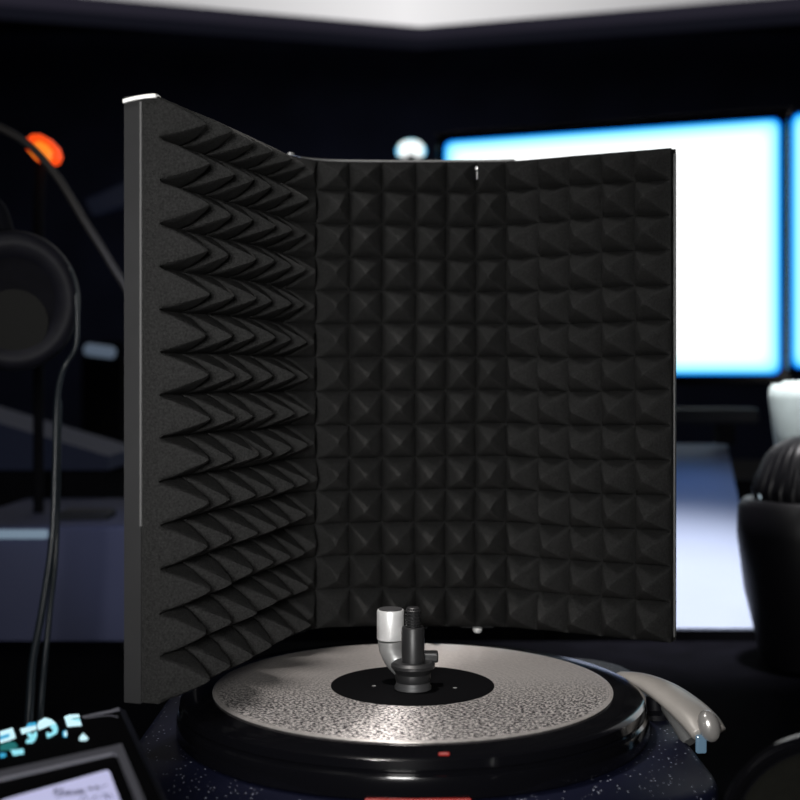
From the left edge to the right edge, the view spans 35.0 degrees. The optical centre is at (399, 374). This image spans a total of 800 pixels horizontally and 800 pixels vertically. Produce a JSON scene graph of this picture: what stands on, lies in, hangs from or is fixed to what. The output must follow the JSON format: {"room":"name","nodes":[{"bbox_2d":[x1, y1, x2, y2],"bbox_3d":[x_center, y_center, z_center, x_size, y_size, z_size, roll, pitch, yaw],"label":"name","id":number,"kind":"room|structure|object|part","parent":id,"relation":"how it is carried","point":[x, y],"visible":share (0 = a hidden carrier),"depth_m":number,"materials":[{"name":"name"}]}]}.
{"room":"studio","nodes":[
{"label":"studio","id":0,"kind":"room"},
{"bbox_2d":[0,32,799,459],"bbox_3d":[0.000,-0.300,6.350,6.400,2.800,0.100,0,0,0],"label":"wall","id":1,"kind":"structure","parent":0,"point":[320,100],"depth_m":6.30,"materials":[{"name":"paint"}]},
{"bbox_2d":[0,19,799,31],"bbox_3d":[0.000,-1.760,2.500,6.400,0.100,8.200,0,0,0],"label":"ceiling","id":2,"kind":"structure","parent":0,"point":[6,25],"depth_m":6.27,"materials":[{"name":"paint"}]},
{"bbox_2d":[0,0,799,48],"bbox_3d":[0.098,-1.605,4.622,5.068,0.210,2.844,0,0,0],"label":"ceiling light","id":3,"kind":"object","parent":2,"relation":"hanging from","point":[410,24],"visible":1,"depth_m":5.37,"materials":[{"name":"grey"}]},
{"bbox_2d":[126,0,738,26],"bbox_3d":[0.097,-1.510,4.437,4.386,0.020,2.074,0,0,0],"label":"diffuser","id":4,"kind":"object","parent":3,"relation":"attached to","point":[365,13],"depth_m":5.27,"materials":[{"name":"grey plastic"}]},
{"bbox_3d":[0.000,1.150,2.500,6.400,0.100,8.200,0,0,0],"label":"floor","id":5,"kind":"structure","parent":0,"visible":0},
{"bbox_2d":[0,498,123,640],"bbox_3d":[-0.489,0.654,1.945,0.289,0.892,0.410,0,0,0],"label":"base cabinet","id":6,"kind":"object","parent":5,"relation":"on","point":[88,605],"visible":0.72,"depth_m":1.75,"materials":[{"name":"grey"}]},
{"bbox_2d":[27,134,62,512],"bbox_3d":[-0.531,-0.076,1.895,0.052,0.567,0.070,0,0,0],"label":"lamp","id":7,"kind":"object","parent":6,"relation":"on","point":[47,146],"visible":0.71,"depth_m":1.91,"materials":[{"name":"orange"}]},
{"bbox_3d":[-0.544,-0.058,1.917,0.020,0.532,0.016,0,0,27],"label":"post","id":8,"kind":"part","parent":7,"relation":"part of","materials":[{"name":"black metal"}]},
{"bbox_3d":[-0.531,-0.329,1.878,0.033,0.033,0.033,0,0,-44],"label":"bulb","id":9,"kind":"part","parent":7,"relation":"part of","materials":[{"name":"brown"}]},
{"bbox_2d":[60,508,115,519],"bbox_3d":[-0.456,0.206,1.850,0.073,0.018,0.060,0,0,0],"label":"flat box","id":10,"kind":"object","parent":6,"relation":"on","point":[70,513],"visible":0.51,"depth_m":1.82,"materials":[{"name":"black plastic"}]},
{"bbox_2d":[0,465,123,506],"bbox_3d":[-0.681,0.636,2.380,0.300,0.926,0.200,0,0,0],"label":"pedestal","id":11,"kind":"object","parent":5,"relation":"on","point":[15,485],"visible":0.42,"depth_m":2.28,"materials":[{"name":"black"}]},
{"bbox_2d":[0,407,123,469],"bbox_3d":[-0.669,0.113,2.375,0.415,0.118,0.239,0,0,17],"label":"case","id":12,"kind":"object","parent":11,"relation":"on","point":[80,450],"visible":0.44,"depth_m":2.25,"materials":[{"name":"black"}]},
{"bbox_2d":[82,341,123,442],"bbox_3d":[-0.756,0.507,3.243,0.100,1.186,0.135,0,0,0],"label":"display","id":13,"kind":"object","parent":5,"relation":"on","point":[102,361],"visible":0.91,"depth_m":3.21,"materials":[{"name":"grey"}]},
{"bbox_3d":[-0.756,-0.060,3.200,0.075,0.037,0.050,0,0,0],"label":"lit panel","id":14,"kind":"part","parent":13,"relation":"part of","materials":[{"name":"grey"}]},
{"bbox_2d":[85,183,123,215],"bbox_3d":[-0.712,0.294,3.220,0.164,1.612,0.040,0,0,0],"label":"panel","id":15,"kind":"object","parent":5,"relation":"on","point":[112,199],"visible":0.26,"depth_m":3.20,"materials":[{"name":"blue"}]},
{"bbox_2d":[0,641,799,799],"bbox_3d":[0.000,0.723,0.930,3.200,0.755,1.440,0,0,0],"label":"desk","id":16,"kind":"object","parent":5,"relation":"on","point":[757,704],"visible":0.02,"depth_m":1.43,"materials":[{"name":"black laminate"}]},
{"bbox_2d":[0,200,80,724],"bbox_3d":[-0.427,0.054,1.353,0.281,0.579,0.134,0,0,38],"label":"headphones","id":17,"kind":"object","parent":16,"relation":"on","point":[40,304],"visible":0.98,"depth_m":1.32,"materials":[{"name":"plastic"}]},
{"bbox_3d":[-0.400,-0.055,1.316,0.068,0.068,0.007,0,0,-18],"label":"cup plate","id":18,"kind":"part","parent":17,"relation":"part of","materials":[{"name":"black plastic"}]},
{"bbox_2d":[0,258,54,324],"bbox_3d":[-0.410,-0.079,1.349,0.132,0.146,0.066,0,0,-18],"label":"ear cup","id":19,"kind":"object","parent":17,"relation":"on","point":[27,285],"depth_m":1.32,"materials":[{"name":"black plastic"}]},
{"bbox_2d":[0,230,80,370],"bbox_3d":[-0.401,-0.077,1.320,0.134,0.147,0.033,0,0,-17],"label":"cushion","id":20,"kind":"object","parent":17,"relation":"on","point":[40,304],"depth_m":1.32,"materials":[{"name":"leather"}]},
{"bbox_2d":[0,124,123,651],"bbox_3d":[-0.412,0.005,1.600,0.288,0.681,0.080,0,0,0],"label":"boom arm","id":21,"kind":"object","parent":16,"relation":"on","point":[21,139],"visible":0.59,"depth_m":1.60,"materials":[{"name":"grey"}]},
{"bbox_2d":[0,707,165,799],"bbox_3d":[-0.236,0.274,0.594,0.249,0.142,0.331,0,0,-19],"label":"controller","id":22,"kind":"object","parent":16,"relation":"on","point":[101,755],"visible":1,"depth_m":0.68,"materials":[{"name":"black plastic"}]},
{"bbox_2d":[123,94,675,703],"bbox_3d":[-0.018,0.016,1.048,0.470,0.424,0.216,0,0,-27],"label":"shield","id":23,"kind":"object","parent":16,"relation":"on","point":[353,389],"visible":1,"depth_m":1.08,"materials":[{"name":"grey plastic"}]},
{"bbox_3d":[-0.145,0.017,0.995,0.020,0.414,0.267,0,0,18],"label":"panel","id":24,"kind":"part","parent":23,"relation":"part of","materials":[{"name":"grey metal"}]},
{"bbox_3d":[-0.176,-0.042,0.866,0.001,0.289,0.004,0,0,17],"label":"edge trim","id":25,"kind":"part","parent":23,"relation":"part of","materials":[{"name":"grey metal"}]},
{"bbox_3d":[0.006,-0.192,1.136,0.197,0.002,0.021,0,0,-4],"label":"edge trim","id":26,"kind":"part","parent":23,"relation":"part of","materials":[{"name":"grey metal"}]},
{"bbox_3d":[0.230,0.017,1.069,0.004,0.406,0.005,0,0,26],"label":"edge trim","id":27,"kind":"part","parent":23,"relation":"part of","materials":[{"name":"grey metal"}]},
{"bbox_2d":[140,642,725,799],"bbox_3d":[0.021,0.289,0.992,0.425,0.112,0.415,0,0,0],"label":"turntable","id":28,"kind":"object","parent":16,"relation":"on","point":[637,747],"visible":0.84,"depth_m":0.82,"materials":[{"name":"black plastic"}]},
{"bbox_2d":[212,606,612,743],"bbox_3d":[0.009,0.205,0.984,0.300,0.062,0.343,0,0,0],"label":"platter","id":29,"kind":"object","parent":28,"relation":"on","point":[344,693],"depth_m":0.94,"materials":[{"name":"silver metal"}]},
{"bbox_3d":[-0.007,0.191,0.972,0.021,0.023,0.021,0,0,0],"label":"thumb knob","id":30,"kind":"part","parent":29,"relation":"part of","materials":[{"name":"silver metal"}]},
{"bbox_3d":[0.006,0.204,1.044,0.047,0.061,0.222,0,0,0],"label":"bracket","id":31,"kind":"part","parent":29,"relation":"part of","materials":[{"name":"grey metal"}]},
{"bbox_3d":[0.010,0.232,0.950,0.028,0.005,0.028,0,0,0],"label":"post","id":32,"kind":"part","parent":29,"relation":"part of","materials":[{"name":"grey metal"}]},
{"bbox_2d":[365,798,470,799],"bbox_3d":[0.011,0.263,0.786,0.066,0.003,0.002,0,0,0],"label":"light","id":33,"kind":"object","parent":28,"relation":"on","point":[365,798],"depth_m":0.79,"materials":[{"name":"red"}]},
{"bbox_2d":[438,752,449,755],"bbox_3d":[0.027,0.235,0.789,0.007,0.002,0.002,0,0,0],"label":"indicator light","id":34,"kind":"object","parent":28,"relation":"on","point":[439,753],"depth_m":0.79,"materials":[{"name":"red plastic"}]},
{"bbox_3d":[0.198,0.257,0.985,0.028,0.016,0.028,0,0,0],"label":"arm post","id":35,"kind":"part","parent":28,"relation":"part of","materials":[{"name":"black plastic"}]},
{"bbox_2d":[545,444,755,640],"bbox_3d":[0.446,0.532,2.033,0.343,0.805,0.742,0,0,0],"label":"countertop","id":36,"kind":"structure","parent":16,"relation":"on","point":[712,605],"depth_m":1.91,"materials":[{"name":"laminate"}]},
{"bbox_2d":[676,408,758,444],"bbox_3d":[0.483,0.095,2.360,0.360,0.068,0.050,0,0,0],"label":"soundbar","id":37,"kind":"object","parent":36,"relation":"on","point":[724,420],"visible":0.5,"depth_m":2.34,"materials":[{"name":"black plastic"}]},
{"bbox_2d":[724,734,799,799],"bbox_3d":[0.228,0.267,0.648,0.133,0.155,0.119,0,0,0],"label":"round speaker","id":38,"kind":"object","parent":16,"relation":"on","point":[773,773],"visible":1,"depth_m":0.67},
{"bbox_2d":[744,754,799,799],"bbox_3d":[0.228,0.243,0.639,0.116,0.084,0.081,0,0,0],"label":"grille","id":39,"kind":"object","parent":38,"relation":"attached to","point":[767,776],"depth_m":0.67,"materials":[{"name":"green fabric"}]},
{"bbox_2d":[737,436,799,672],"bbox_3d":[0.493,0.208,1.520,0.175,0.274,0.175,0,0,0],"label":"plant pot","id":40,"kind":"object","parent":16,"relation":"on","point":[768,520],"visible":1,"depth_m":1.48,"materials":[{"name":"black ceramic"}]},
{"bbox_3d":[0.493,0.110,1.520,0.141,0.079,0.141,0,0,0],"label":"lid","id":41,"kind":"part","parent":40,"relation":"part of","materials":[{"name":"black plastic"}]},
{"bbox_2d":[282,460,761,640],"bbox_3d":[0.550,0.650,2.720,1.900,0.900,0.580,0,0,0],"label":"base cabinet","id":42,"kind":"object","parent":5,"relation":"on","point":[744,471],"visible":0.02,"depth_m":2.43,"materials":[{"name":"black"}]},
{"bbox_2d":[396,139,425,159],"bbox_3d":[0.024,-0.155,2.750,0.120,0.711,0.120,0,0,0],"label":"dome lamp","id":43,"kind":"object","parent":42,"relation":"on","point":[410,149],"visible":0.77,"depth_m":2.73,"materials":[{"name":"white glass"}]},
{"bbox_3d":[0.024,-0.143,2.750,0.016,0.666,0.016,0,0,0],"label":"stem","id":44,"kind":"part","parent":43,"relation":"part of","materials":[{"name":"black plastic"}]},
{"bbox_2d":[436,107,792,384],"bbox_3d":[0.433,-0.164,2.655,0.745,0.729,0.200,0,0,21],"label":"monitor","id":45,"kind":"object","parent":42,"relation":"on","point":[731,167],"visible":0.23,"depth_m":2.55,"materials":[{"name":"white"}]},
{"bbox_2d":[787,111,799,371],"bbox_3d":[1.000,-0.150,2.379,0.528,0.701,0.200,0,0,11],"label":"monitor","id":46,"kind":"object","parent":42,"relation":"on","point":[793,117],"visible":1,"depth_m":2.40,"materials":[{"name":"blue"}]},
{"bbox_3d":[0.637,0.616,1.740,0.250,0.969,0.140,0,0,0],"label":"stand","id":47,"kind":"object","parent":5,"relation":"on","visible":0},
{"bbox_2d":[768,381,799,444],"bbox_3d":[0.565,0.069,1.740,0.115,0.123,0.115,0,0,0],"label":"jar","id":48,"kind":"object","parent":47,"relation":"on","point":[784,398],"visible":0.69,"depth_m":1.71,"materials":[{"name":"white ceramic"}]},
{"bbox_3d":[0.565,0.010,1.740,0.081,0.005,0.081,0,0,0],"label":"lid","id":49,"kind":"part","parent":48,"relation":"part of","materials":[{"name":"white plastic"}]}
]}

